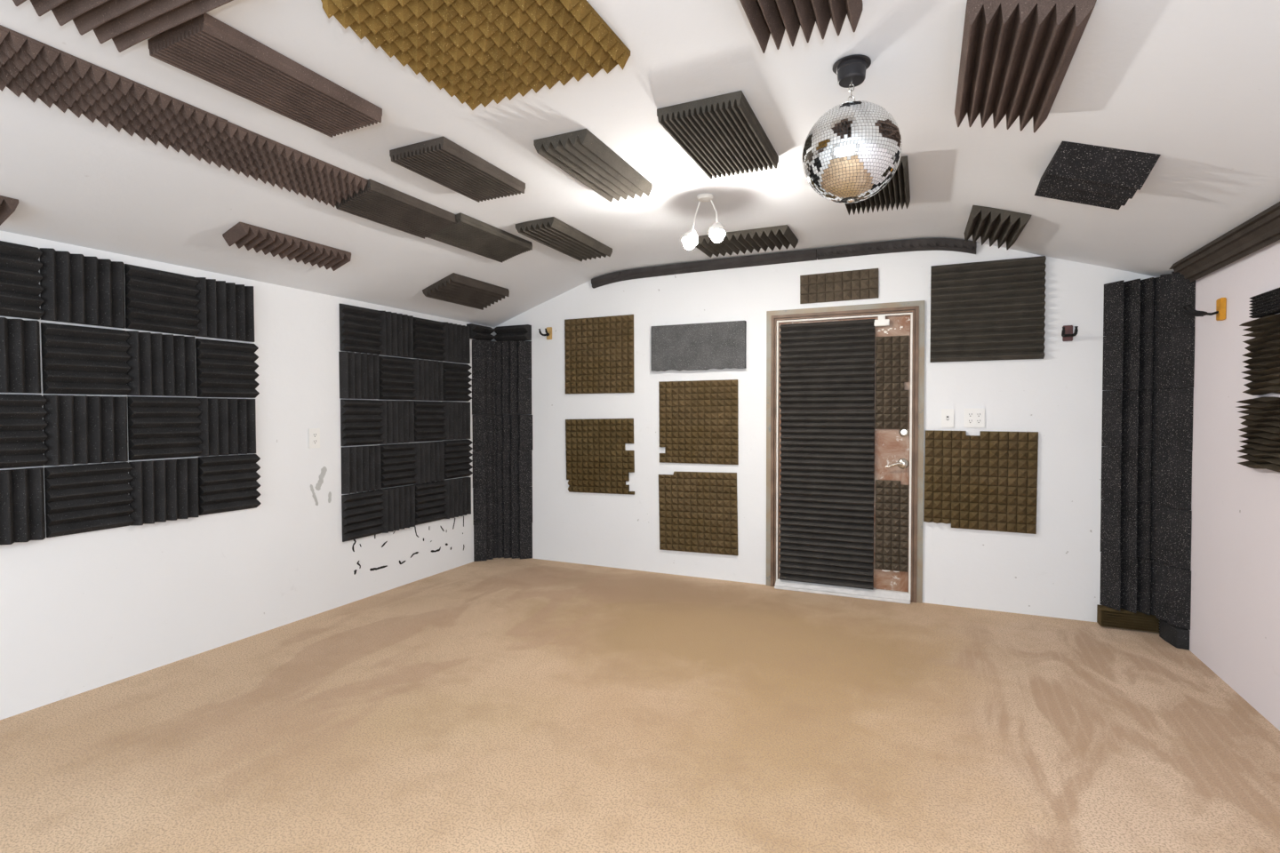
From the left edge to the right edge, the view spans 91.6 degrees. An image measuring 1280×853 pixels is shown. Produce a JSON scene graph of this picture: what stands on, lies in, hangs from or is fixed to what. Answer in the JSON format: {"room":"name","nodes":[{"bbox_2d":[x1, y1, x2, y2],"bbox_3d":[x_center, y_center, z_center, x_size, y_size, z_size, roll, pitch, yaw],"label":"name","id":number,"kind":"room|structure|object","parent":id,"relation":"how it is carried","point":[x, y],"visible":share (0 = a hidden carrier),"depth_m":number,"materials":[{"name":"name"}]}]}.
{"room":"studio","nodes":[
{"label":"studio","id":0,"kind":"room"},
{"bbox_2d":[0,230,494,719],"bbox_3d":[-2.546,-0.073,2.654,0.102,2.600,6.236,0,1,24],"label":"wall","id":1,"kind":"structure","parent":0,"point":[84,612],"depth_m":3.36,"materials":[{"name":"white paint"}]},
{"bbox_2d":[0,317,41,393],"bbox_3d":[-2.551,-0.284,2.458,0.048,0.298,0.298,0,2,24],"label":"foam square","id":2,"kind":"object","parent":1,"relation":"attached to","point":[20,339],"visible":1,"depth_m":2.52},
{"bbox_2d":[0,240,43,319],"bbox_3d":[-2.552,-0.591,2.451,0.048,0.298,0.298,0,2,24],"label":"foam square","id":3,"kind":"object","parent":1,"relation":"attached to","point":[20,289],"visible":1,"depth_m":2.52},
{"bbox_2d":[0,467,45,544],"bbox_3d":[-2.549,0.324,2.474,0.048,0.298,0.298,0,2,24],"label":"foam square","id":4,"kind":"object","parent":1,"relation":"attached to","point":[22,517],"visible":1,"depth_m":2.53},
{"bbox_2d":[0,394,47,468],"bbox_3d":[-2.550,0.020,2.466,0.048,0.298,0.298,0,1,24],"label":"foam square","id":5,"kind":"object","parent":1,"relation":"attached to","point":[22,424],"visible":1,"depth_m":2.53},
{"bbox_2d":[39,248,125,328],"bbox_3d":[-2.425,-0.598,2.731,0.048,0.298,0.298,0,1,24],"label":"foam square","id":6,"kind":"object","parent":1,"relation":"attached to","point":[80,289],"visible":0.99,"depth_m":2.70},
{"bbox_2d":[42,394,127,465],"bbox_3d":[-2.424,0.014,2.744,0.048,0.298,0.298,0,1,24],"label":"foam square","id":7,"kind":"object","parent":1,"relation":"attached to","point":[79,429],"visible":0.98,"depth_m":2.71,"materials":[{"name":"black plastic"}]},
{"bbox_2d":[40,322,131,395],"bbox_3d":[-2.425,-0.290,2.737,0.048,0.298,0.298,0,2,24],"label":"foam square","id":8,"kind":"object","parent":1,"relation":"attached to","point":[76,360],"visible":1,"depth_m":2.72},
{"bbox_2d":[44,462,133,537],"bbox_3d":[-2.424,0.317,2.750,0.048,0.298,0.298,0,2,24],"label":"foam square","id":9,"kind":"object","parent":1,"relation":"attached to","point":[80,499],"visible":1,"depth_m":2.73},
{"bbox_2d":[125,330,196,396],"bbox_3d":[-2.299,-0.298,3.014,0.048,0.298,0.298,0,2,24],"label":"foam square","id":10,"kind":"object","parent":1,"relation":"attached to","point":[160,364],"visible":1,"depth_m":2.98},
{"bbox_2d":[124,264,199,335],"bbox_3d":[-2.300,-0.605,3.007,0.048,0.298,0.298,0,1,24],"label":"foam square","id":11,"kind":"object","parent":1,"relation":"attached to","point":[156,300],"visible":1,"depth_m":2.99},
{"bbox_2d":[128,457,199,526],"bbox_3d":[-2.298,0.310,3.029,0.048,0.298,0.298,0,1,24],"label":"foam square","id":12,"kind":"object","parent":1,"relation":"attached to","point":[164,491],"visible":1,"depth_m":3.00,"materials":[{"name":"black"}]},
{"bbox_2d":[127,396,201,460],"bbox_3d":[-2.298,0.006,3.022,0.048,0.298,0.298,0,1,24],"label":"foam square","id":13,"kind":"object","parent":1,"relation":"attached to","point":[158,428],"visible":1,"depth_m":3.00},
{"bbox_2d":[194,277,254,342],"bbox_3d":[-2.174,-0.611,3.285,0.048,0.298,0.298,0,2,24],"label":"foam square","id":14,"kind":"object","parent":1,"relation":"attached to","point":[226,309],"visible":0.98,"depth_m":3.25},
{"bbox_2d":[196,398,255,456],"bbox_3d":[-2.173,0.001,3.298,0.048,0.298,0.298,0,1,24],"label":"foam square","id":15,"kind":"object","parent":1,"relation":"attached to","point":[228,427],"visible":0.98,"depth_m":3.26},
{"bbox_2d":[195,338,259,398],"bbox_3d":[-2.174,-0.303,3.292,0.048,0.298,0.298,0,2,24],"label":"foam square","id":16,"kind":"object","parent":1,"relation":"attached to","point":[224,369],"visible":1,"depth_m":3.27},
{"bbox_2d":[198,454,261,515],"bbox_3d":[-2.172,0.303,3.305,0.048,0.298,0.298,0,1,24],"label":"foam square","id":17,"kind":"object","parent":1,"relation":"attached to","point":[226,484],"visible":0.98,"depth_m":3.28,"materials":[{"name":"black"}]},
{"bbox_2d":[308,428,319,448],"bbox_3d":[-1.976,0.072,3.780,0.012,0.120,0.075,0,1,24],"label":"wall outlet","id":18,"kind":"object","parent":1,"relation":"attached to","point":[314,434],"visible":1,"depth_m":3.77,"materials":[{"name":"white plastic"}]},
{"bbox_2d":[312,439,317,444],"bbox_3d":[-1.972,0.092,3.779,0.002,0.028,0.034,0,1,24],"label":"socket","id":19,"kind":"object","parent":18,"relation":"attached to","point":[314,441],"depth_m":3.78,"materials":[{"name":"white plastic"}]},
{"bbox_2d":[338,352,379,399],"bbox_3d":[-1.821,-0.330,4.070,0.048,0.298,0.298,0,2,24],"label":"foam square","id":20,"kind":"object","parent":1,"relation":"attached to","point":[359,373],"visible":1,"depth_m":4.04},
{"bbox_2d":[339,303,382,354],"bbox_3d":[-1.819,-0.633,4.069,0.048,0.298,0.298,0,2,24],"label":"foam square","id":21,"kind":"object","parent":1,"relation":"attached to","point":[359,328],"visible":1,"depth_m":4.05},
{"bbox_2d":[341,445,381,494],"bbox_3d":[-1.818,0.278,4.088,0.048,0.298,0.298,0,1,24],"label":"foam square","id":22,"kind":"object","parent":1,"relation":"attached to","point":[360,465],"visible":1,"depth_m":4.05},
{"bbox_2d":[340,399,383,446],"bbox_3d":[-1.818,-0.026,4.082,0.048,0.298,0.298,0,1,24],"label":"foam square","id":23,"kind":"object","parent":1,"relation":"attached to","point":[360,425],"visible":1,"depth_m":4.06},
{"bbox_2d":[341,489,383,542],"bbox_3d":[-1.817,0.583,4.095,0.048,0.298,0.298,0,2,24],"label":"foam square","id":24,"kind":"object","parent":1,"relation":"attached to","point":[361,515],"visible":0.99,"depth_m":4.07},
{"bbox_2d":[369,565,387,571],"bbox_3d":[-1.778,0.963,4.243,0.004,0.024,0.149,0,1,24],"label":"scrap","id":25,"kind":"object","parent":1,"relation":"attached to","point":[380,567],"visible":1,"depth_m":4.24,"materials":[{"name":"black"}]},
{"bbox_2d":[377,310,413,358],"bbox_3d":[-1.694,-0.639,4.345,0.048,0.298,0.298,0,2,24],"label":"foam square","id":26,"kind":"object","parent":1,"relation":"attached to","point":[396,332],"visible":0.97,"depth_m":4.31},
{"bbox_2d":[379,400,414,444],"bbox_3d":[-1.693,-0.032,4.359,0.048,0.298,0.298,0,2,24],"label":"foam square","id":27,"kind":"object","parent":1,"relation":"attached to","point":[397,422],"visible":0.98,"depth_m":4.33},
{"bbox_2d":[377,355,415,399],"bbox_3d":[-1.694,-0.336,4.349,0.048,0.298,0.298,0,2,24],"label":"foam square","id":28,"kind":"object","parent":1,"relation":"attached to","point":[396,382],"visible":0.94,"depth_m":4.33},
{"bbox_2d":[379,485,415,533],"bbox_3d":[-1.691,0.575,4.373,0.048,0.298,0.298,0,1,24],"label":"foam square","id":29,"kind":"object","parent":1,"relation":"attached to","point":[398,504],"visible":0.98,"depth_m":4.34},
{"bbox_2d":[380,443,416,488],"bbox_3d":[-1.692,0.272,4.366,0.048,0.298,0.298,0,1,24],"label":"foam square","id":30,"kind":"object","parent":1,"relation":"attached to","point":[397,467],"visible":0.94,"depth_m":4.35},
{"bbox_2d":[411,359,443,400],"bbox_3d":[-1.569,-0.342,4.626,0.048,0.298,0.298,0,1,24],"label":"foam square","id":31,"kind":"object","parent":1,"relation":"attached to","point":[428,386],"visible":0.96,"depth_m":4.59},
{"bbox_2d":[413,441,444,484],"bbox_3d":[-1.566,0.266,4.643,0.048,0.298,0.298,0,2,24],"label":"foam square","id":32,"kind":"object","parent":1,"relation":"attached to","point":[429,456],"visible":0.96,"depth_m":4.61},
{"bbox_2d":[413,317,445,360],"bbox_3d":[-1.567,-0.647,4.624,0.048,0.298,0.298,0,2,24],"label":"foam square","id":33,"kind":"object","parent":1,"relation":"attached to","point":[428,338],"visible":0.94,"depth_m":4.61,"materials":[{"name":"black"}]},
{"bbox_2d":[413,400,446,441],"bbox_3d":[-1.566,-0.038,4.637,0.048,0.298,0.298,0,1,24],"label":"foam square","id":34,"kind":"object","parent":1,"relation":"attached to","point":[428,418],"visible":0.94,"depth_m":4.62,"materials":[{"name":"black plastic"}]},
{"bbox_2d":[413,480,447,525],"bbox_3d":[-1.564,0.568,4.653,0.048,0.298,0.298,0,1,24],"label":"foam square","id":35,"kind":"object","parent":1,"relation":"attached to","point":[429,497],"visible":0.95,"depth_m":4.64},
{"bbox_2d":[441,401,470,439],"bbox_3d":[-1.441,-0.046,4.915,0.048,0.298,0.298,0,1,24],"label":"foam square","id":36,"kind":"object","parent":1,"relation":"attached to","point":[457,414],"visible":0.98,"depth_m":4.88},
{"bbox_2d":[441,321,470,363],"bbox_3d":[-1.442,-0.654,4.902,0.048,0.298,0.298,0,2,24],"label":"foam square","id":37,"kind":"object","parent":1,"relation":"attached to","point":[457,348],"visible":0.96,"depth_m":4.87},
{"bbox_2d":[443,477,471,519],"bbox_3d":[-1.440,0.562,4.928,0.048,0.298,0.298,0,1,24],"label":"foam square","id":38,"kind":"object","parent":1,"relation":"attached to","point":[458,493],"visible":0.98,"depth_m":4.89,"materials":[{"name":"black"}]},
{"bbox_2d":[441,440,472,479],"bbox_3d":[-1.439,0.258,4.923,0.048,0.298,0.298,0,1,24],"label":"foam square","id":39,"kind":"object","parent":1,"relation":"attached to","point":[457,454],"visible":0.96,"depth_m":4.91,"materials":[{"name":"black plastic"}]},
{"bbox_2d":[442,361,471,401],"bbox_3d":[-1.442,-0.350,4.905,0.048,0.298,0.298,0,2,24],"label":"foam square","id":40,"kind":"object","parent":1,"relation":"attached to","point":[456,380],"visible":0.95,"depth_m":4.89,"materials":[{"name":"black plastic"}]},
{"bbox_2d":[466,323,495,340],"bbox_3d":[-1.308,-0.776,5.131,0.100,0.114,0.240,0,1,24],"label":"panel","id":41,"kind":"object","parent":1,"relation":"attached to","point":[476,332],"visible":0.96,"depth_m":5.08,"materials":[{"name":"black"}]},
{"bbox_2d":[0,557,1279,852],"bbox_3d":[-0.381,1.234,1.732,4.828,0.080,6.286,0,1,24],"label":"floor","id":42,"kind":"structure","parent":0,"point":[503,705],"depth_m":2.37,"materials":[{"name":"beige carpet"}]},
{"bbox_2d":[473,522,532,561],"bbox_3d":[-1.139,0.964,5.196,0.380,0.300,0.288,0,1,24],"label":"foam block","id":43,"kind":"object","parent":42,"relation":"on","point":[492,540],"visible":0.98,"depth_m":5.24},
{"bbox_2d":[472,486,532,525],"bbox_3d":[-1.139,0.660,5.186,0.384,0.304,0.292,0,1,24],"label":"foam block","id":44,"kind":"object","parent":43,"relation":"on","point":[494,504],"visible":0.98,"depth_m":5.23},
{"bbox_2d":[472,450,532,487],"bbox_3d":[-1.141,0.354,5.178,0.383,0.303,0.297,0,1,24],"label":"foam block","id":45,"kind":"object","parent":44,"relation":"on","point":[513,468],"visible":0.98,"depth_m":5.22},
{"bbox_2d":[472,415,532,451],"bbox_3d":[-1.138,0.052,5.171,0.390,0.298,0.293,0,1,24],"label":"foam block","id":46,"kind":"object","parent":45,"relation":"on","point":[490,432],"visible":0.98,"depth_m":5.21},
{"bbox_2d":[472,378,531,415],"bbox_3d":[-1.143,-0.248,5.163,0.383,0.298,0.298,0,1,24],"label":"foam block","id":47,"kind":"object","parent":46,"relation":"on","point":[504,396],"visible":1,"depth_m":5.20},
{"bbox_2d":[472,339,531,379],"bbox_3d":[-1.142,-0.557,5.158,0.384,0.315,0.294,0,1,24],"label":"foam block","id":48,"kind":"object","parent":47,"relation":"on","point":[492,360],"visible":0.98,"depth_m":5.20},
{"bbox_2d":[1096,604,1159,632],"bbox_3d":[2.768,1.092,3.534,0.267,0.103,0.097,0,1,24],"label":"panel","id":49,"kind":"object","parent":42,"relation":"on","point":[1108,617],"visible":0.89,"depth_m":3.51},
{"bbox_2d":[1099,552,1191,630],"bbox_3d":[2.750,0.887,3.408,0.310,0.305,0.332,0,1,24],"label":"foam block","id":50,"kind":"object","parent":49,"relation":"on","point":[1163,591],"visible":0.94,"depth_m":3.44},
{"bbox_2d":[1100,499,1191,570],"bbox_3d":[2.750,0.581,3.405,0.313,0.305,0.325,0,1,24],"label":"foam block","id":51,"kind":"object","parent":50,"relation":"on","point":[1162,534],"visible":0.94,"depth_m":3.44,"materials":[{"name":"black"}]},
{"bbox_2d":[1100,447,1191,510],"bbox_3d":[2.750,0.274,3.401,0.313,0.304,0.318,0,1,24],"label":"foam block","id":52,"kind":"object","parent":51,"relation":"on","point":[1153,476],"visible":0.94,"depth_m":3.44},
{"bbox_2d":[1101,388,1193,450],"bbox_3d":[2.749,-0.041,3.392,0.314,0.322,0.321,0,1,24],"label":"foam block","id":53,"kind":"object","parent":52,"relation":"on","point":[1157,419],"visible":1,"depth_m":3.43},
{"bbox_2d":[1102,326,1194,390],"bbox_3d":[2.747,-0.359,3.383,0.314,0.311,0.324,0,1,24],"label":"foam block","id":54,"kind":"object","parent":53,"relation":"on","point":[1163,359],"visible":0.94,"depth_m":3.42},
{"bbox_2d":[1103,271,1195,335],"bbox_3d":[2.747,-0.666,3.377,0.314,0.298,0.322,0,1,24],"label":"foam block","id":55,"kind":"object","parent":54,"relation":"on","point":[1152,304],"visible":0.87,"depth_m":3.43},
{"bbox_2d":[1159,619,1189,650],"bbox_3d":[2.840,1.098,3.321,0.072,0.100,0.225,0,1,24],"label":"foam offcut","id":56,"kind":"object","parent":42,"relation":"on","point":[1178,637],"visible":0.8,"depth_m":3.25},
{"bbox_2d":[0,0,1279,327],"bbox_3d":[-0.392,-1.067,1.665,4.828,0.676,6.256,0,1,24],"label":"ceiling","id":57,"kind":"structure","parent":0,"point":[1195,84],"depth_m":2.36,"materials":[{"name":"white paint"}]},
{"bbox_2d":[0,195,19,225],"bbox_3d":[-2.523,-0.810,2.129,0.134,0.094,0.570,0,1,24],"label":"panel","id":58,"kind":"object","parent":57,"relation":"attached to","point":[8,205],"visible":1,"depth_m":2.35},
{"bbox_2d":[0,24,227,156],"bbox_3d":[-1.744,-1.060,2.036,0.237,0.106,0.635,0,1,24],"label":"panel","id":59,"kind":"object","parent":57,"relation":"attached to","point":[33,68],"visible":1,"depth_m":2.00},
{"bbox_2d":[12,0,232,52],"bbox_3d":[-1.351,-1.103,1.408,0.600,0.064,0.627,0,1,24],"label":"panel","id":60,"kind":"object","parent":57,"relation":"attached to","point":[128,23],"visible":1,"depth_m":1.66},
{"bbox_2d":[147,12,382,137],"bbox_3d":[-1.191,-1.121,2.046,0.288,0.054,0.614,0,1,24],"label":"panel","id":61,"kind":"object","parent":57,"relation":"attached to","point":[204,46],"visible":0.97,"depth_m":1.96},
{"bbox_2d":[191,121,367,207],"bbox_3d":[-1.485,-1.073,2.618,0.237,0.106,0.634,0,1,24],"label":"panel","id":62,"kind":"object","parent":57,"relation":"attached to","point":[239,148],"visible":0.96,"depth_m":2.56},
{"bbox_2d":[222,222,351,271],"bbox_3d":[-1.789,-0.914,3.210,0.148,0.098,0.620,0,1,24],"label":"panel","id":63,"kind":"object","parent":57,"relation":"attached to","point":[242,234],"visible":1,"depth_m":3.15,"materials":[{"name":"brown plastic"}]},
{"bbox_2d":[335,178,455,239],"bbox_3d":[-1.224,-1.089,3.161,0.250,0.107,0.568,0,1,24],"label":"panel","id":64,"kind":"object","parent":57,"relation":"attached to","point":[379,203],"visible":0.97,"depth_m":3.10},
{"bbox_2d":[389,136,525,202],"bbox_3d":[-0.800,-1.141,2.804,0.290,0.052,0.563,0,1,24],"label":"panel","id":65,"kind":"object","parent":57,"relation":"attached to","point":[442,161],"visible":1,"depth_m":2.72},
{"bbox_2d":[422,272,509,310],"bbox_3d":[-1.225,-0.951,4.431,0.277,0.139,0.600,0,1,24],"label":"panel","id":66,"kind":"object","parent":57,"relation":"attached to","point":[454,288],"visible":1,"depth_m":4.35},
{"bbox_2d":[320,0,630,110],"bbox_3d":[-0.444,-1.121,1.794,0.661,0.051,0.637,0,1,24],"label":"panel","id":67,"kind":"object","parent":57,"relation":"attached to","point":[479,52],"visible":1,"depth_m":1.80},
{"bbox_2d":[426,212,532,263],"bbox_3d":[-0.940,-1.109,3.710,0.268,0.107,0.665,0,1,24],"label":"panel","id":68,"kind":"object","parent":57,"relation":"attached to","point":[469,234],"visible":0.93,"depth_m":3.65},
{"bbox_2d":[515,216,612,261],"bbox_3d":[-0.455,-1.160,3.906,0.270,0.063,0.754,0,1,24],"label":"panel","id":69,"kind":"object","parent":57,"relation":"attached to","point":[553,233],"visible":1,"depth_m":3.79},
{"bbox_2d":[533,128,652,202],"bbox_3d":[-0.186,-1.141,2.775,0.245,0.057,0.650,0,1,24],"label":"panel","id":70,"kind":"object","parent":57,"relation":"attached to","point":[580,154],"visible":1,"depth_m":2.67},
{"bbox_2d":[681,193,725,249],"bbox_3d":[0.331,-1.048,3.184,0.242,0.264,0.110,1,2,35],"label":"ceiling light","id":71,"kind":"object","parent":57,"relation":"attached to","point":[716,231],"visible":1,"depth_m":3.17,"materials":[{"name":"white glass"}]},
{"bbox_2d":[656,90,778,179],"bbox_3d":[0.331,-1.139,2.486,0.315,0.051,0.610,0,1,24],"label":"panel","id":72,"kind":"object","parent":57,"relation":"attached to","point":[722,134],"visible":1,"depth_m":2.38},
{"bbox_2d":[695,224,798,257],"bbox_3d":[0.666,-1.172,3.969,0.610,0.055,0.350,0,1,24],"label":"panel","id":73,"kind":"object","parent":57,"relation":"attached to","point":[778,236],"visible":0.95,"depth_m":3.90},
{"bbox_2d":[739,0,863,53],"bbox_3d":[0.343,-1.104,1.465,0.290,0.073,0.620,0,1,24],"label":"panel","id":74,"kind":"object","parent":57,"relation":"attached to","point":[765,18],"visible":1,"depth_m":1.67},
{"bbox_2d":[832,54,871,87],"bbox_3d":[0.673,-1.119,1.981,0.116,0.067,0.116,0,1,24],"label":"motor","id":75,"kind":"object","parent":57,"relation":"attached to","point":[850,69],"visible":1,"depth_m":1.95,"materials":[{"name":"black plastic"}]},
{"bbox_2d":[802,83,902,203],"bbox_3d":[0.673,-0.903,1.986,0.300,0.376,0.300,-1,1,-26],"label":"ball","id":76,"kind":"object","parent":75,"relation":"hanging from","point":[851,153],"visible":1,"depth_m":1.88,"materials":[{"name":"silver glass"}]},
{"bbox_2d":[844,155,910,215],"bbox_3d":[1.130,-1.147,3.007,0.310,0.061,0.580,0,1,24],"label":"panel","id":77,"kind":"object","parent":57,"relation":"attached to","point":[896,191],"visible":0.46,"depth_m":3.07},
{"bbox_2d":[964,205,1031,249],"bbox_3d":[1.928,-1.076,3.383,0.273,0.142,0.504,0,1,24],"label":"panel","id":78,"kind":"object","parent":57,"relation":"attached to","point":[994,224],"visible":1,"depth_m":3.28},
{"bbox_2d":[954,0,1096,132],"bbox_3d":[1.127,-1.069,1.885,0.287,0.132,0.650,0,1,24],"label":"panel","id":79,"kind":"object","parent":57,"relation":"attached to","point":[1017,55],"visible":1,"depth_m":1.77,"materials":[{"name":"brown"}]},
{"bbox_2d":[1034,141,1160,209],"bbox_3d":[1.743,-0.958,2.410,0.324,0.185,0.405,0,1,24],"label":"panel","id":80,"kind":"object","parent":57,"relation":"attached to","point":[1104,177],"visible":1,"depth_m":2.32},
{"bbox_2d":[494,242,1154,622],"bbox_3d":[0.872,-0.123,4.473,4.828,2.600,0.100,0,1,24],"label":"wall","id":81,"kind":"structure","parent":0,"point":[1054,572],"depth_m":4.08,"materials":[{"name":"white paint"}]},
{"bbox_2d":[494,324,531,341],"bbox_3d":[-1.073,-0.785,5.227,0.320,0.126,0.100,0,1,24],"label":"panel","id":82,"kind":"object","parent":81,"relation":"attached to","point":[524,332],"visible":0.95,"depth_m":5.19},
{"bbox_2d":[538,327,551,339],"bbox_3d":[-0.766,-0.765,5.080,0.077,0.100,0.116,0,1,24],"label":"hanger","id":83,"kind":"object","parent":81,"relation":"attached to","point":[548,331],"visible":1,"depth_m":5.11,"materials":[{"name":"brown wood"}]},
{"bbox_2d":[564,314,634,393],"bbox_3d":[-0.333,-0.565,4.932,0.616,0.605,0.037,0,1,24],"label":"panel","id":84,"kind":"object","parent":81,"relation":"attached to","point":[599,351],"visible":1,"depth_m":4.92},
{"bbox_2d":[565,418,634,495],"bbox_3d":[-0.329,0.235,4.949,0.618,0.600,0.037,0,1,24],"label":"panel","id":85,"kind":"object","parent":81,"relation":"attached to","point":[598,460],"visible":1,"depth_m":4.95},
{"bbox_2d":[591,271,621,288],"bbox_3d":[-0.262,-1.150,4.878,0.250,0.108,0.052,0,1,24],"label":"strip","id":86,"kind":"object","parent":81,"relation":"attached to","point":[615,276],"visible":0.99,"depth_m":4.86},
{"bbox_2d":[658,379,738,464],"bbox_3d":[0.423,-0.032,4.602,0.614,0.617,0.037,0,1,24],"label":"panel","id":87,"kind":"object","parent":81,"relation":"attached to","point":[699,420],"visible":1,"depth_m":4.59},
{"bbox_2d":[658,472,738,555],"bbox_3d":[0.422,0.638,4.619,0.620,0.610,0.037,0,1,24],"label":"panel","id":88,"kind":"object","parent":81,"relation":"attached to","point":[699,510],"visible":1,"depth_m":4.61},
{"bbox_2d":[651,320,746,371],"bbox_3d":[0.423,-0.586,4.585,0.722,0.341,0.045,0,1,24],"label":"foam slab","id":89,"kind":"object","parent":81,"relation":"attached to","point":[720,345],"visible":1,"depth_m":4.55,"materials":[{"name":"grey fabric"}]},
{"bbox_2d":[620,248,816,280],"bbox_3d":[0.526,-1.169,4.522,1.470,0.082,0.047,0,1,24],"label":"strip","id":90,"kind":"object","parent":81,"relation":"attached to","point":[804,255],"visible":1,"depth_m":4.48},
{"bbox_2d":[800,268,878,303],"bbox_3d":[1.327,-0.940,4.171,0.503,0.197,0.037,0,1,24],"label":"panel","id":91,"kind":"object","parent":81,"relation":"attached to","point":[862,284],"visible":1,"depth_m":4.16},
{"bbox_2d":[766,300,924,604],"bbox_3d":[1.360,0.163,4.207,1.012,1.940,0.155,0,1,24],"label":"door","id":92,"kind":"structure","parent":81,"relation":"in","point":[899,453],"depth_m":4.17,"materials":[{"name":"brown paint"}]},
{"bbox_2d":[816,238,976,259],"bbox_3d":[1.631,-1.133,4.018,0.950,0.133,0.056,0,1,24],"label":"strip","id":93,"kind":"object","parent":81,"relation":"attached to","point":[960,245],"visible":1,"depth_m":3.99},
{"bbox_2d":[941,408,953,427],"bbox_3d":[1.939,-0.052,3.925,0.072,0.117,0.019,0,1,24],"label":"light switch","id":94,"kind":"object","parent":81,"relation":"attached to","point":[947,414],"visible":1,"depth_m":3.93,"materials":[{"name":"white plastic"}]},
{"bbox_2d":[963,408,984,427],"bbox_3d":[2.077,-0.053,3.867,0.115,0.120,0.012,0,1,24],"label":"wall outlet","id":95,"kind":"object","parent":81,"relation":"attached to","point":[973,417],"visible":1,"depth_m":3.86,"materials":[{"name":"white plastic"}]},
{"bbox_2d":[967,412,973,416],"bbox_3d":[2.054,-0.073,3.872,0.034,0.028,0.002,0,1,24],"label":"socket","id":96,"kind":"object","parent":95,"relation":"attached to","point":[969,414],"depth_m":3.87,"materials":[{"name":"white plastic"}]},
{"bbox_2d":[967,418,973,423],"bbox_3d":[2.054,-0.033,3.873,0.034,0.028,0.002,0,1,24],"label":"socket","id":97,"kind":"object","parent":95,"relation":"attached to","point":[969,420],"depth_m":3.87,"materials":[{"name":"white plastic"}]},
{"bbox_2d":[976,412,982,416],"bbox_3d":[2.096,-0.073,3.853,0.034,0.028,0.002,0,1,24],"label":"socket","id":98,"kind":"object","parent":95,"relation":"attached to","point":[978,414],"depth_m":3.85,"materials":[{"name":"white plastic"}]},
{"bbox_2d":[976,418,982,423],"bbox_3d":[2.096,-0.033,3.854,0.034,0.028,0.002,0,1,24],"label":"socket","id":99,"kind":"object","parent":95,"relation":"attached to","point":[978,420],"depth_m":3.85,"materials":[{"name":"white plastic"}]},
{"bbox_2d":[923,430,1038,534],"bbox_3d":[2.096,0.335,3.850,0.618,0.616,0.043,0,1,24],"label":"panel","id":100,"kind":"object","parent":81,"relation":"attached to","point":[988,481],"visible":1,"depth_m":3.84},
{"bbox_2d":[930,256,1046,362],"bbox_3d":[2.116,-0.709,3.811,0.611,0.607,0.050,0,1,24],"label":"panel","id":101,"kind":"object","parent":81,"relation":"attached to","point":[992,310],"visible":1,"depth_m":3.80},
{"bbox_2d":[1061,325,1078,341],"bbox_3d":[2.487,-0.546,3.612,0.077,0.092,0.116,1,2,28],"label":"hanger","id":102,"kind":"object","parent":81,"relation":"attached to","point":[1067,332],"visible":1,"depth_m":3.64,"materials":[{"name":"brown wood"}]},
{"bbox_2d":[1189,240,1279,731],"bbox_3d":[1.760,-0.038,0.704,0.100,2.600,6.236,0,1,24],"label":"wall","id":103,"kind":"structure","parent":0,"point":[1235,630],"depth_m":2.77,"materials":[{"name":"white paint"}]},
{"bbox_2d":[1182,297,1226,320],"bbox_3d":[2.620,-0.540,2.894,0.145,0.100,0.077,0,1,24],"label":"hanger","id":104,"kind":"object","parent":103,"relation":"attached to","point":[1220,312],"visible":1,"depth_m":2.87,"materials":[{"name":"orange wood"}]},
{"bbox_2d":[1169,201,1279,282],"bbox_3d":[2.501,-0.768,2.586,0.110,0.101,1.308,0,1,24],"label":"strip","id":105,"kind":"object","parent":103,"relation":"attached to","point":[1262,229],"visible":1,"depth_m":2.64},
{"bbox_2d":[1235,396,1279,472],"bbox_3d":[2.439,0.029,2.403,0.060,0.293,0.489,0,1,24],"label":"panel","id":106,"kind":"object","parent":103,"relation":"attached to","point":[1261,450],"visible":1,"depth_m":2.46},
{"bbox_2d":[1239,313,1279,395],"bbox_3d":[2.434,-0.281,2.387,0.061,0.313,0.468,0,1,24],"label":"panel","id":107,"kind":"object","parent":103,"relation":"attached to","point":[1264,363],"visible":1,"depth_m":2.45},
{"bbox_2d":[1248,287,1279,318],"bbox_3d":[2.432,-0.483,2.357,0.042,0.088,0.420,0,1,24],"label":"foam block","id":108,"kind":"object","parent":103,"relation":"attached to","point":[1268,303],"visible":1,"depth_m":2.44,"materials":[{"name":"black"}]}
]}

